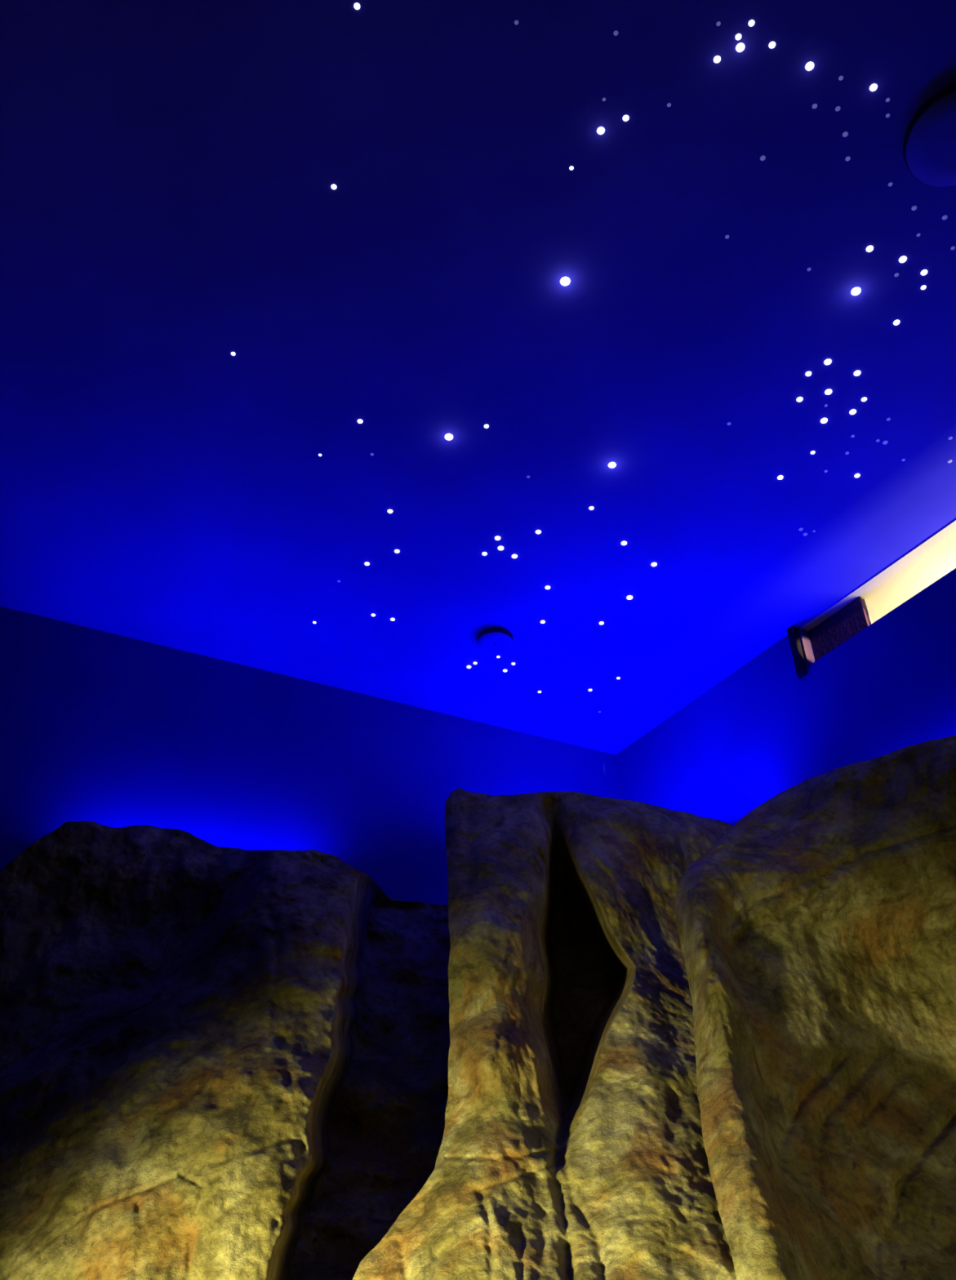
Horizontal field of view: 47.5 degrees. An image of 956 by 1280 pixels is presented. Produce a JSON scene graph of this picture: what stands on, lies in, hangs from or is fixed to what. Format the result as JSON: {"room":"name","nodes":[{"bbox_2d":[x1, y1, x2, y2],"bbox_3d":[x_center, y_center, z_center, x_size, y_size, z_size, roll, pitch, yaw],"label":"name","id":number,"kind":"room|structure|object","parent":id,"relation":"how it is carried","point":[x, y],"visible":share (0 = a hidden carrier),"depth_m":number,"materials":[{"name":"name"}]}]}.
{"room":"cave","nodes":[
{"label":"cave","id":0,"kind":"room"},
{"bbox_2d":[0,606,619,905],"bbox_3d":[-1.465,1.866,3.525,4.700,4.600,0.120,15,-40,-18],"label":"wall","id":1,"kind":"structure","parent":0,"point":[101,727],"depth_m":4.74,"materials":[{"name":"blue paint"}]},
{"bbox_2d":[0,0,955,755],"bbox_3d":[0.483,-1.724,2.748,8.560,0.100,7.408,0,-38,0],"label":"ceiling","id":2,"kind":"structure","parent":0,"point":[170,208],"depth_m":3.56,"materials":[{"name":"blue paint"}]},
{"bbox_2d":[331,184,336,189],"bbox_3d":[-0.421,-1.323,3.177,0.016,0.003,0.016,0,-38,0],"label":"recessed light","id":3,"kind":"object","parent":2,"relation":"in","point":[333,186],"visible":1,"depth_m":3.18,"materials":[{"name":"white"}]},
{"bbox_2d":[354,3,359,9],"bbox_3d":[-0.310,-1.625,2.790,0.016,0.003,0.016,0,-38,0],"label":"recessed light","id":4,"kind":"object","parent":2,"relation":"in","point":[357,6],"visible":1,"depth_m":2.79,"materials":[{"name":"white"}]},
{"bbox_2d":[444,433,453,439],"bbox_3d":[-0.105,-0.732,3.931,0.030,0.006,0.030,0,-38,0],"label":"recessed light","id":5,"kind":"object","parent":2,"relation":"in","point":[448,437],"visible":1,"depth_m":3.93,"materials":[{"name":"white"}]},
{"bbox_2d":[477,626,513,653],"bbox_3d":[0.077,0.006,4.851,0.160,0.036,0.160,0,-38,0],"label":"ceiling speaker","id":6,"kind":"object","parent":2,"relation":"attached to","point":[492,640],"visible":1,"depth_m":4.82,"materials":[{"name":"blue paint"}]},
{"bbox_2d":[497,546,503,550],"bbox_3d":[0.092,-0.370,4.396,0.024,0.005,0.024,0,-38,0],"label":"recessed light","id":7,"kind":"object","parent":2,"relation":"in","point":[500,548],"visible":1,"depth_m":4.39,"materials":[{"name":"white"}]},
{"bbox_2d":[560,276,569,285],"bbox_3d":[0.275,-1.128,3.424,0.032,0.006,0.032,0,-38,0],"label":"recessed light","id":8,"kind":"object","parent":2,"relation":"in","point":[565,281],"visible":1,"depth_m":3.42,"materials":[{"name":"white"}]},
{"bbox_2d":[596,126,604,134],"bbox_3d":[0.344,-1.425,3.045,0.022,0.004,0.022,0,-38,0],"label":"recessed light","id":9,"kind":"object","parent":2,"relation":"in","point":[601,130],"visible":1,"depth_m":3.04,"materials":[{"name":"white"}]},
{"bbox_2d":[608,462,615,467],"bbox_3d":[0.498,-0.648,4.039,0.029,0.006,0.029,0,-38,0],"label":"recessed light","id":10,"kind":"object","parent":2,"relation":"in","point":[611,464],"visible":1,"depth_m":4.04,"materials":[{"name":"white"}]},
{"bbox_2d":[613,30,617,35],"bbox_3d":[0.360,-1.585,2.842,0.013,0.002,0.013,0,-38,0],"label":"recessed light","id":11,"kind":"object","parent":2,"relation":"in","point":[615,33],"visible":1,"depth_m":2.84,"materials":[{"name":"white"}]},
{"bbox_2d":[622,115,628,120],"bbox_3d":[0.410,-1.447,3.018,0.017,0.004,0.017,0,-38,0],"label":"recessed light","id":12,"kind":"object","parent":2,"relation":"in","point":[625,117],"visible":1,"depth_m":3.02,"materials":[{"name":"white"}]},
{"bbox_2d":[713,55,720,62],"bbox_3d":[0.636,-1.544,2.894,0.019,0.004,0.019,0,-38,0],"label":"recessed light","id":13,"kind":"object","parent":2,"relation":"in","point":[717,59],"visible":1,"depth_m":2.89,"materials":[{"name":"white"}]},
{"bbox_2d":[735,33,741,39],"bbox_3d":[0.682,-1.579,2.849,0.016,0.003,0.016,0,-38,0],"label":"recessed light","id":14,"kind":"object","parent":2,"relation":"in","point":[738,37],"visible":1,"depth_m":2.85,"materials":[{"name":"white"}]},
{"bbox_2d":[735,43,744,52],"bbox_3d":[0.692,-1.562,2.870,0.023,0.005,0.023,0,-38,0],"label":"recessed light","id":15,"kind":"object","parent":2,"relation":"in","point":[740,47],"visible":1,"depth_m":2.87,"materials":[{"name":"white"}]},
{"bbox_2d":[748,19,754,26],"bbox_3d":[0.710,-1.600,2.822,0.016,0.003,0.016,0,-38,0],"label":"recessed light","id":16,"kind":"object","parent":2,"relation":"in","point":[751,23],"visible":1,"depth_m":2.82,"materials":[{"name":"white"}]},
{"bbox_2d":[760,155,765,160],"bbox_3d":[0.814,-1.377,3.109,0.016,0.002,0.016,0,-38,0],"label":"recessed light","id":17,"kind":"object","parent":2,"relation":"in","point":[762,157],"visible":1,"depth_m":3.11,"materials":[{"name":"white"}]},
{"bbox_2d":[768,41,775,48],"bbox_3d":[0.775,-1.567,2.865,0.017,0.004,0.017,0,-38,0],"label":"recessed light","id":18,"kind":"object","parent":2,"relation":"in","point":[772,44],"visible":1,"depth_m":2.86,"materials":[{"name":"white"}]},
{"bbox_2d":[777,475,782,479],"bbox_3d":[1.137,-0.610,4.089,0.022,0.004,0.022,0,-38,0],"label":"recessed light","id":19,"kind":"object","parent":2,"relation":"in","point":[780,477],"visible":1,"depth_m":4.09,"materials":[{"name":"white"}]},
{"bbox_2d":[796,396,802,401],"bbox_3d":[1.123,-0.839,3.796,0.022,0.004,0.022,0,-38,0],"label":"recessed light","id":20,"kind":"object","parent":2,"relation":"in","point":[800,398],"visible":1,"depth_m":3.79,"materials":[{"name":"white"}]},
{"bbox_2d":[804,371,811,376],"bbox_3d":[1.127,-0.907,3.709,0.020,0.004,0.020,0,-38,0],"label":"recessed light","id":21,"kind":"object","parent":2,"relation":"in","point":[808,373],"visible":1,"depth_m":3.71,"materials":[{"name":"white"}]},
{"bbox_2d":[804,62,813,71],"bbox_3d":[0.887,-1.533,2.907,0.023,0.005,0.023,0,-38,0],"label":"recessed light","id":22,"kind":"object","parent":2,"relation":"in","point":[809,66],"visible":1,"depth_m":2.91,"materials":[{"name":"white"}]},
{"bbox_2d":[820,417,827,423],"bbox_3d":[1.232,-0.779,3.872,0.024,0.005,0.024,0,-38,0],"label":"recessed light","id":23,"kind":"object","parent":2,"relation":"in","point":[823,420],"visible":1,"depth_m":3.87,"materials":[{"name":"white"}]},
{"bbox_2d":[823,359,831,364],"bbox_3d":[1.180,-0.937,3.670,0.024,0.005,0.024,0,-38,0],"label":"recessed light","id":24,"kind":"object","parent":2,"relation":"in","point":[827,362],"visible":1,"depth_m":3.67,"materials":[{"name":"white"}]},
{"bbox_2d":[824,389,831,395],"bbox_3d":[1.215,-0.859,3.770,0.024,0.005,0.024,0,-38,0],"label":"recessed light","id":25,"kind":"object","parent":2,"relation":"in","point":[827,392],"visible":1,"depth_m":3.77,"materials":[{"name":"white"}]},
{"bbox_2d":[835,106,839,111],"bbox_3d":[0.992,-1.464,2.998,0.014,0.002,0.014,0,-38,0],"label":"recessed light","id":26,"kind":"object","parent":2,"relation":"in","point":[837,108],"visible":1,"depth_m":3.00,"materials":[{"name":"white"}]},
{"bbox_2d":[842,131,848,137],"bbox_3d":[1.031,-1.419,3.054,0.016,0.002,0.016,0,-38,0],"label":"recessed light","id":27,"kind":"object","parent":2,"relation":"in","point":[845,134],"visible":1,"depth_m":3.05,"materials":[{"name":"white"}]},
{"bbox_2d":[848,408,856,414],"bbox_3d":[1.323,-0.804,3.840,0.023,0.005,0.023,0,-38,0],"label":"recessed light","id":28,"kind":"object","parent":2,"relation":"in","point":[851,411],"visible":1,"depth_m":3.84,"materials":[{"name":"white"}]},
{"bbox_2d":[850,287,860,295],"bbox_3d":[1.200,-1.106,3.453,0.030,0.006,0.030,0,-38,0],"label":"recessed light","id":29,"kind":"object","parent":2,"relation":"in","point":[855,291],"visible":1,"depth_m":3.45,"materials":[{"name":"white"}]},
{"bbox_2d":[853,370,860,376],"bbox_3d":[1.292,-0.908,3.707,0.023,0.005,0.023,0,-38,0],"label":"recessed light","id":30,"kind":"object","parent":2,"relation":"in","point":[856,372],"visible":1,"depth_m":3.70,"materials":[{"name":"white"}]},
{"bbox_2d":[866,245,873,252],"bbox_3d":[1.201,-1.199,3.335,0.022,0.004,0.022,0,-38,0],"label":"recessed light","id":31,"kind":"object","parent":2,"relation":"in","point":[869,248],"visible":1,"depth_m":3.33,"materials":[{"name":"white"}]},
{"bbox_2d":[869,84,876,91],"bbox_3d":[1.073,-1.499,2.952,0.020,0.004,0.020,0,-38,0],"label":"recessed light","id":32,"kind":"object","parent":2,"relation":"in","point":[873,87],"visible":1,"depth_m":2.95,"materials":[{"name":"white"}]},
{"bbox_2d":[893,320,899,324],"bbox_3d":[1.365,-1.034,3.546,0.020,0.004,0.020,0,-38,0],"label":"recessed light","id":33,"kind":"object","parent":2,"relation":"in","point":[896,322],"visible":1,"depth_m":3.54,"materials":[{"name":"white"}]},
{"bbox_2d":[898,256,906,262],"bbox_3d":[1.314,-1.176,3.364,0.023,0.005,0.023,0,-38,0],"label":"recessed light","id":34,"kind":"object","parent":2,"relation":"in","point":[902,259],"visible":1,"depth_m":3.36,"materials":[{"name":"white"}]},
{"bbox_2d":[911,205,916,210],"bbox_3d":[1.295,-1.282,3.230,0.016,0.002,0.016,0,-38,0],"label":"recessed light","id":35,"kind":"object","parent":2,"relation":"in","point":[913,207],"visible":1,"depth_m":3.23,"materials":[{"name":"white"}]},
{"bbox_2d":[920,269,927,275],"bbox_3d":[1.395,-1.148,3.400,0.020,0.004,0.020,0,-38,0],"label":"recessed light","id":36,"kind":"object","parent":2,"relation":"in","point":[924,272],"visible":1,"depth_m":3.40,"materials":[{"name":"white"}]},
{"bbox_2d":[902,84,955,186],"bbox_3d":[1.343,-1.407,3.042,0.290,0.036,0.290,0,-38,0],"label":"ceiling speaker","id":37,"kind":"object","parent":2,"relation":"attached to","point":[929,141],"visible":1,"depth_m":3.04,"materials":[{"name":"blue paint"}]},
{"bbox_2d":[615,568,955,825],"bbox_3d":[2.689,0.629,1.942,0.120,4.600,7.000,22,-43,-26],"label":"wall","id":38,"kind":"structure","parent":0,"point":[762,731],"depth_m":4.58,"materials":[{"name":"blue paint"}]},
{"bbox_2d":[786,625,807,679],"bbox_3d":[1.383,0.053,4.736,0.030,0.253,0.048,22,-43,-26],"label":"trim","id":39,"kind":"structure","parent":38,"relation":"attached to","point":[793,634],"depth_m":4.71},
{"bbox_2d":[796,519,955,666],"bbox_3d":[2.321,-0.235,4.110,0.800,0.768,2.104,22,-43,-26],"label":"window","id":40,"kind":"structure","parent":38,"relation":"in","point":[935,557],"depth_m":4.58,"materials":[{"name":"white glass"}]},
{"bbox_3d":[0.483,2.041,-0.067,8.160,0.100,7.208,0,-38,0],"label":"floor","id":41,"kind":"structure","parent":0,"visible":0},
{"bbox_2d":[0,821,450,1279],"bbox_3d":[-1.208,1.922,2.808,2.408,3.628,1.944,0,-38,0],"label":"rock formation","id":42,"kind":"object","parent":41,"relation":"on","point":[217,1063],"visible":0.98,"depth_m":3.16,"materials":[{"name":"brown stone"}]},
{"bbox_2d":[352,787,813,1279],"bbox_3d":[0.492,1.877,2.940,1.624,3.863,1.947,0,-38,0],"label":"rock formation","id":43,"kind":"object","parent":41,"relation":"on","point":[572,1147],"visible":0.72,"depth_m":3.04,"materials":[{"name":"brown stone"}]},
{"bbox_2d":[675,735,955,1279],"bbox_3d":[1.242,1.683,2.541,1.724,3.676,1.141,0,-38,0],"label":"rock formation","id":44,"kind":"object","parent":41,"relation":"on","point":[817,935],"visible":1,"depth_m":3.23,"materials":[{"name":"brown stone"}]}
]}

